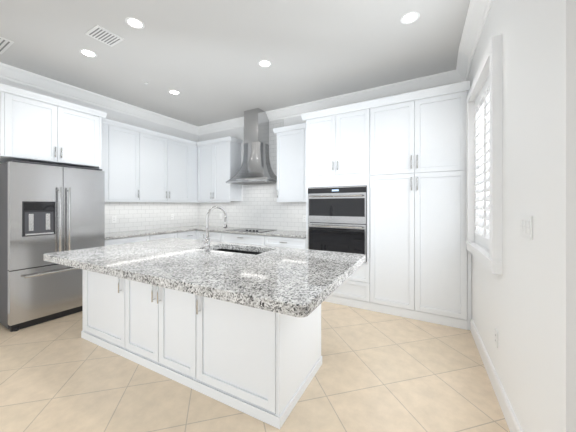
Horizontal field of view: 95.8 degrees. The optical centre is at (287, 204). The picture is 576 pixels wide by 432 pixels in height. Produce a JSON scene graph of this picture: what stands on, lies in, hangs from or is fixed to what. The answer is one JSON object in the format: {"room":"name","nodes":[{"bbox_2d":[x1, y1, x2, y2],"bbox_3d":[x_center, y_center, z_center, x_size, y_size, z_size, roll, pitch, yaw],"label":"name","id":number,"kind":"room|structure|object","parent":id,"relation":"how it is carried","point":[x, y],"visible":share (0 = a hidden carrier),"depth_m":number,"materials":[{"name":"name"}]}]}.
{"room":"kitchen","nodes":[
{"label":"kitchen","id":0,"kind":"room"},
{"bbox_2d":[0,78,198,163],"bbox_3d":[-3.926,-0.180,2.815,0.120,3.120,7.540,0,0,30],"label":"wall","id":1,"kind":"structure","parent":0,"point":[128,119],"depth_m":4.51,"materials":[{"name":"white paint"}]},
{"bbox_2d":[0,83,106,168],"bbox_3d":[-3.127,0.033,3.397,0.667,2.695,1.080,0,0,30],"label":"wall cabinet","id":2,"kind":"object","parent":1,"relation":"attached to","point":[33,130],"visible":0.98,"depth_m":3.18,"materials":[{"name":"white wood"}]},
{"bbox_2d":[0,62,199,133],"bbox_3d":[-3.820,-1.665,2.753,0.125,0.150,7.300,0,0,30],"label":"crown molding","id":3,"kind":"structure","parent":1,"relation":"attached to","point":[11,73],"depth_m":3.97,"materials":[{"name":"white wood"}]},
{"bbox_2d":[102,123,112,198],"bbox_3d":[-2.953,-0.661,4.029,0.330,1.160,0.284,0,0,30],"label":"upper cabinet","id":4,"kind":"object","parent":1,"relation":"attached to","point":[107,130],"depth_m":4.02,"materials":[{"name":"white wood"}]},
{"bbox_2d":[105,123,144,201],"bbox_3d":[-2.775,-0.661,4.333,0.330,1.160,0.539,0,0,30],"label":"upper cabinet","id":5,"kind":"object","parent":1,"relation":"attached to","point":[137,166],"depth_m":4.28,"materials":[{"name":"white wood"}]},
{"bbox_2d":[105,202,198,232],"bbox_3d":[-2.595,0.190,4.959,0.009,0.538,2.248,0,0,30],"label":"backsplash","id":6,"kind":"structure","parent":1,"relation":"attached to","point":[132,216],"depth_m":4.90,"materials":[{"name":"tile"}]},
{"bbox_2d":[111,216,115,222],"bbox_3d":[-2.927,0.240,4.374,0.008,0.115,0.075,0,0,30],"label":"electrical outlet","id":7,"kind":"object","parent":6,"relation":"attached to","point":[113,219],"visible":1,"depth_m":4.37,"materials":[{"name":"white plastic"}]},
{"bbox_2d":[145,131,192,202],"bbox_3d":[-2.423,-0.661,4.935,0.330,1.160,1.100,0,0,30],"label":"upper cabinet","id":8,"kind":"object","parent":1,"relation":"attached to","point":[168,163],"depth_m":4.88,"materials":[{"name":"white wood"}]},
{"bbox_2d":[193,143,197,202],"bbox_3d":[-2.033,-0.661,5.603,0.330,1.160,0.569,0,0,30],"label":"upper cabinet","id":9,"kind":"object","parent":1,"relation":"attached to","point":[194,147],"depth_m":5.42,"materials":[{"name":"white wood"}]},
{"bbox_2d":[0,0,469,126],"bbox_3d":[-1.046,-1.790,1.133,6.790,0.100,7.540,0,0,30],"label":"ceiling","id":10,"kind":"structure","parent":0,"point":[203,57],"depth_m":2.89,"materials":[{"name":"grey paint"}]},
{"bbox_2d":[0,37,13,54],"bbox_3d":[-3.221,-1.735,2.693,0.440,0.008,0.440,0,0,30],"label":"ceiling vent","id":11,"kind":"object","parent":10,"relation":"in","point":[5,44],"visible":0.95,"depth_m":2.81,"materials":[{"name":"white metal"}]},
{"bbox_2d":[79,49,96,56],"bbox_3d":[-2.288,-1.736,2.982,0.164,0.005,0.164,0,0,30],"label":"recessed light","id":12,"kind":"object","parent":10,"relation":"in","point":[88,53],"visible":1,"depth_m":2.98,"materials":[{"name":"white"}]},
{"bbox_2d":[85,25,123,46],"bbox_3d":[-1.887,-1.735,2.678,0.250,0.008,0.250,0,0,30],"label":"ceiling vent","id":13,"kind":"object","parent":10,"relation":"in","point":[101,34],"visible":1,"depth_m":2.67,"materials":[{"name":"white metal"}]},
{"bbox_2d":[125,17,144,28],"bbox_3d":[-1.464,-1.736,2.489,0.164,0.005,0.164,0,0,30],"label":"recessed light","id":14,"kind":"object","parent":10,"relation":"in","point":[134,23],"visible":1,"depth_m":2.49,"materials":[{"name":"white"}]},
{"bbox_2d":[169,90,179,94],"bbox_3d":[-1.755,-1.736,4.014,0.164,0.005,0.164,0,0,30],"label":"recessed light","id":15,"kind":"object","parent":10,"relation":"in","point":[175,92],"visible":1,"depth_m":4.02,"materials":[{"name":"white"}]},
{"bbox_2d":[258,60,271,66],"bbox_3d":[-0.284,-1.736,3.200,0.164,0.005,0.164,0,0,30],"label":"recessed light","id":16,"kind":"object","parent":10,"relation":"in","point":[264,63],"visible":1,"depth_m":3.19,"materials":[{"name":"white"}]},
{"bbox_2d":[401,11,419,23],"bbox_3d":[1.135,-1.736,2.418,0.164,0.005,0.164,0,0,30],"label":"recessed light","id":17,"kind":"object","parent":10,"relation":"in","point":[410,17],"visible":1,"depth_m":2.41,"materials":[{"name":"white"}]},
{"bbox_2d":[0,301,509,431],"bbox_3d":[-1.046,1.430,1.133,6.790,0.100,7.540,0,0,30],"label":"floor","id":18,"kind":"structure","parent":0,"point":[379,372],"depth_m":1.97,"materials":[{"name":"tile"}]},
{"bbox_2d":[0,160,104,331],"bbox_3d":[-3.051,0.445,3.352,0.844,1.870,0.910,0,0,30],"label":"fridge","id":19,"kind":"object","parent":18,"relation":"on","point":[45,208],"visible":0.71,"depth_m":3.02,"materials":[{"name":"grey metal"}]},
{"bbox_2d":[105,235,152,245],"bbox_3d":[-2.706,0.940,4.163,0.620,0.880,0.765,0,0,30],"label":"base cabinet","id":20,"kind":"object","parent":18,"relation":"on","point":[108,242],"depth_m":3.99,"materials":[{"name":"white wood"}]},
{"bbox_2d":[105,225,217,239],"bbox_3d":[-2.321,0.477,4.798,0.645,0.035,2.248,0,0,30],"label":"countertop","id":21,"kind":"structure","parent":20,"relation":"on","point":[123,234],"depth_m":4.51,"materials":[{"name":"stone"}]},
{"bbox_2d":[153,232,180,239],"bbox_3d":[-2.413,0.940,4.665,0.620,0.880,0.644,0,0,30],"label":"base cabinet","id":22,"kind":"object","parent":18,"relation":"on","point":[178,234],"depth_m":4.58,"materials":[{"name":"white wood"}]},
{"bbox_2d":[181,230,195,239],"bbox_3d":[-2.166,0.940,5.087,0.620,0.880,0.582,0,0,30],"label":"base cabinet","id":23,"kind":"object","parent":18,"relation":"on","point":[184,235],"depth_m":4.96,"materials":[{"name":"white wood"}]},
{"bbox_2d":[81,270,321,428],"bbox_3d":[-0.851,0.950,2.624,2.419,0.860,1.192,0,0,30],"label":"kitchen island","id":24,"kind":"object","parent":18,"relation":"on","point":[261,365],"visible":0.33,"depth_m":1.92,"materials":[{"name":"white wood"}]},
{"bbox_2d":[43,238,365,317],"bbox_3d":[-0.791,0.490,2.431,2.755,0.060,1.513,0,0,30],"label":"island countertop","id":25,"kind":"structure","parent":24,"relation":"on","point":[297,282],"depth_m":1.90,"materials":[{"name":"stone"}]},
{"bbox_2d":[203,206,227,252],"bbox_3d":[-0.735,0.234,2.589,0.143,0.452,0.254,0,0,30],"label":"faucet","id":26,"kind":"object","parent":25,"relation":"on","point":[207,243],"visible":1,"depth_m":2.50,"materials":[{"name":"silver metal"}]},
{"bbox_2d":[216,249,260,254],"bbox_3d":[-0.543,0.633,2.753,0.822,0.221,0.459,0,0,30],"label":"sink","id":27,"kind":"object","parent":25,"relation":"in","point":[240,251],"visible":0.04,"depth_m":2.98,"materials":[{"name":"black metal"}]},
{"bbox_2d":[196,231,219,241],"bbox_3d":[-1.364,0.940,5.183,0.665,0.880,0.620,0,0,30],"label":"base cabinet","id":28,"kind":"object","parent":18,"relation":"on","point":[214,236],"depth_m":4.88,"materials":[{"name":"white wood"}]},
{"bbox_2d":[220,232,267,245],"bbox_3d":[-0.654,0.940,4.768,1.104,0.880,0.620,0,0,30],"label":"base cabinet","id":29,"kind":"object","parent":18,"relation":"on","point":[224,237],"depth_m":4.47,"materials":[{"name":"white wood"}]},
{"bbox_2d":[195,226,305,237],"bbox_3d":[-0.610,0.477,4.728,2.377,0.035,0.645,0,0,30],"label":"countertop","id":30,"kind":"structure","parent":29,"relation":"on","point":[290,233],"depth_m":4.41,"materials":[{"name":"stone"}]},
{"bbox_2d":[229,228,274,232],"bbox_3d":[-0.665,0.445,4.749,0.770,0.030,0.514,0,0,30],"label":"cooktop","id":31,"kind":"object","parent":30,"relation":"in","point":[252,230],"visible":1,"depth_m":4.67,"materials":[{"name":"black glass"}]},
{"bbox_2d":[268,236,305,248],"bbox_3d":[0.096,0.940,4.330,0.757,0.880,0.620,0,0,30],"label":"base cabinet","id":32,"kind":"object","parent":18,"relation":"on","point":[286,242],"depth_m":4.04,"materials":[{"name":"white wood"}]},
{"bbox_2d":[324,253,368,309],"bbox_3d":[0.825,1.070,3.900,0.930,0.620,0.627,0,0,30],"label":"base cabinet","id":33,"kind":"object","parent":18,"relation":"on","point":[354,291],"depth_m":3.49,"materials":[{"name":"white wood"}]},
{"bbox_2d":[369,89,471,329],"bbox_3d":[1.698,0.060,3.390,1.091,2.640,0.627,0,0,30],"label":"tall cabinet","id":34,"kind":"object","parent":18,"relation":"on","point":[405,162],"depth_m":3.10,"materials":[{"name":"white wood"}]},
{"bbox_2d":[199,91,463,200],"bbox_3d":[0.232,-0.180,4.683,5.175,3.120,0.120,0,0,30],"label":"wall","id":35,"kind":"structure","parent":0,"point":[236,133],"depth_m":5.32,"materials":[{"name":"white paint"}]},
{"bbox_2d":[197,138,241,201],"bbox_3d":[-1.433,-0.661,5.392,0.915,1.160,0.330,0,0,30],"label":"upper cabinet","id":36,"kind":"object","parent":35,"relation":"attached to","point":[218,165],"depth_m":5.21,"materials":[{"name":"white wood"}]},
{"bbox_2d":[226,108,276,184],"bbox_3d":[-0.633,-1.069,4.803,0.910,1.337,0.519,0,0,30],"label":"range hood","id":37,"kind":"object","parent":35,"relation":"attached to","point":[255,168],"visible":1,"depth_m":4.73,"materials":[{"name":"silver metal"}]},
{"bbox_2d":[199,119,305,230],"bbox_3d":[-0.724,-0.563,5.163,3.013,2.045,0.009,0,0,30],"label":"backsplash","id":38,"kind":"structure","parent":35,"relation":"attached to","point":[259,206],"depth_m":5.01,"materials":[{"name":"tile"}]},
{"bbox_2d":[276,126,306,201],"bbox_3d":[0.115,-0.661,4.487,0.530,1.160,0.330,0,0,30],"label":"upper cabinet","id":39,"kind":"object","parent":35,"relation":"attached to","point":[291,145],"depth_m":4.34,"materials":[{"name":"white wood"}]},
{"bbox_2d":[196,70,467,134],"bbox_3d":[0.184,-1.665,4.570,4.905,0.150,0.125,0,0,30],"label":"crown molding","id":40,"kind":"structure","parent":35,"relation":"attached to","point":[445,78],"depth_m":4.08,"materials":[{"name":"white wood"}]},
{"bbox_2d":[305,109,368,188],"bbox_3d":[0.852,-0.760,3.884,0.992,1.002,0.627,0,0,30],"label":"upper cabinet","id":41,"kind":"object","parent":35,"relation":"attached to","point":[337,146],"depth_m":3.61,"materials":[{"name":"white wood"}]},
{"bbox_2d":[308,186,366,261],"bbox_3d":[0.784,0.250,3.829,0.844,1.002,0.636,0,0,30],"label":"wall oven","id":42,"kind":"object","parent":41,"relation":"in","point":[337,218],"visible":0.88,"depth_m":3.59,"materials":[{"name":"grey"}]},
{"bbox_2d":[468,0,575,431],"bbox_3d":[1.754,-0.180,2.165,0.235,3.120,2.692,0,0,30],"label":"wall","id":43,"kind":"structure","parent":0,"point":[524,304],"depth_m":1.27,"materials":[{"name":"white paint"}]},
{"bbox_2d":[456,0,492,79],"bbox_3d":[1.586,-1.665,2.111,0.247,0.150,2.694,0,0,30],"label":"crown molding","id":44,"kind":"structure","parent":43,"relation":"attached to","point":[477,14],"depth_m":2.52,"materials":[{"name":"white wood"}]},
{"bbox_2d":[466,34,502,274],"bbox_3d":[1.763,-0.350,2.287,0.182,1.660,1.167,0,0,27],"label":"window","id":45,"kind":"structure","parent":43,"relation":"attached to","point":[484,173],"depth_m":2.22,"materials":[{"name":"white wood"}]},
{"bbox_2d":[470,319,522,431],"bbox_3d":[1.533,1.312,1.919,0.132,0.135,2.079,0,0,30],"label":"baseboard","id":46,"kind":"structure","parent":43,"relation":"attached to","point":[512,422],"depth_m":1.78,"materials":[{"name":"white wood"}]},
{"bbox_2d":[495,328,497,347],"bbox_3d":[1.536,0.980,1.919,0.008,0.115,0.075,0,0,27],"label":"electrical outlet","id":47,"kind":"object","parent":43,"relation":"attached to","point":[496,337],"visible":1,"depth_m":1.90,"materials":[{"name":"white plastic"}]},
{"bbox_2d":[520,215,532,239],"bbox_3d":[1.257,0.115,1.376,0.010,0.118,0.160,0,0,27],"label":"light switch","id":48,"kind":"object","parent":43,"relation":"attached to","point":[526,226],"visible":1,"depth_m":1.36,"materials":[{"name":"white plastic"}]}
]}

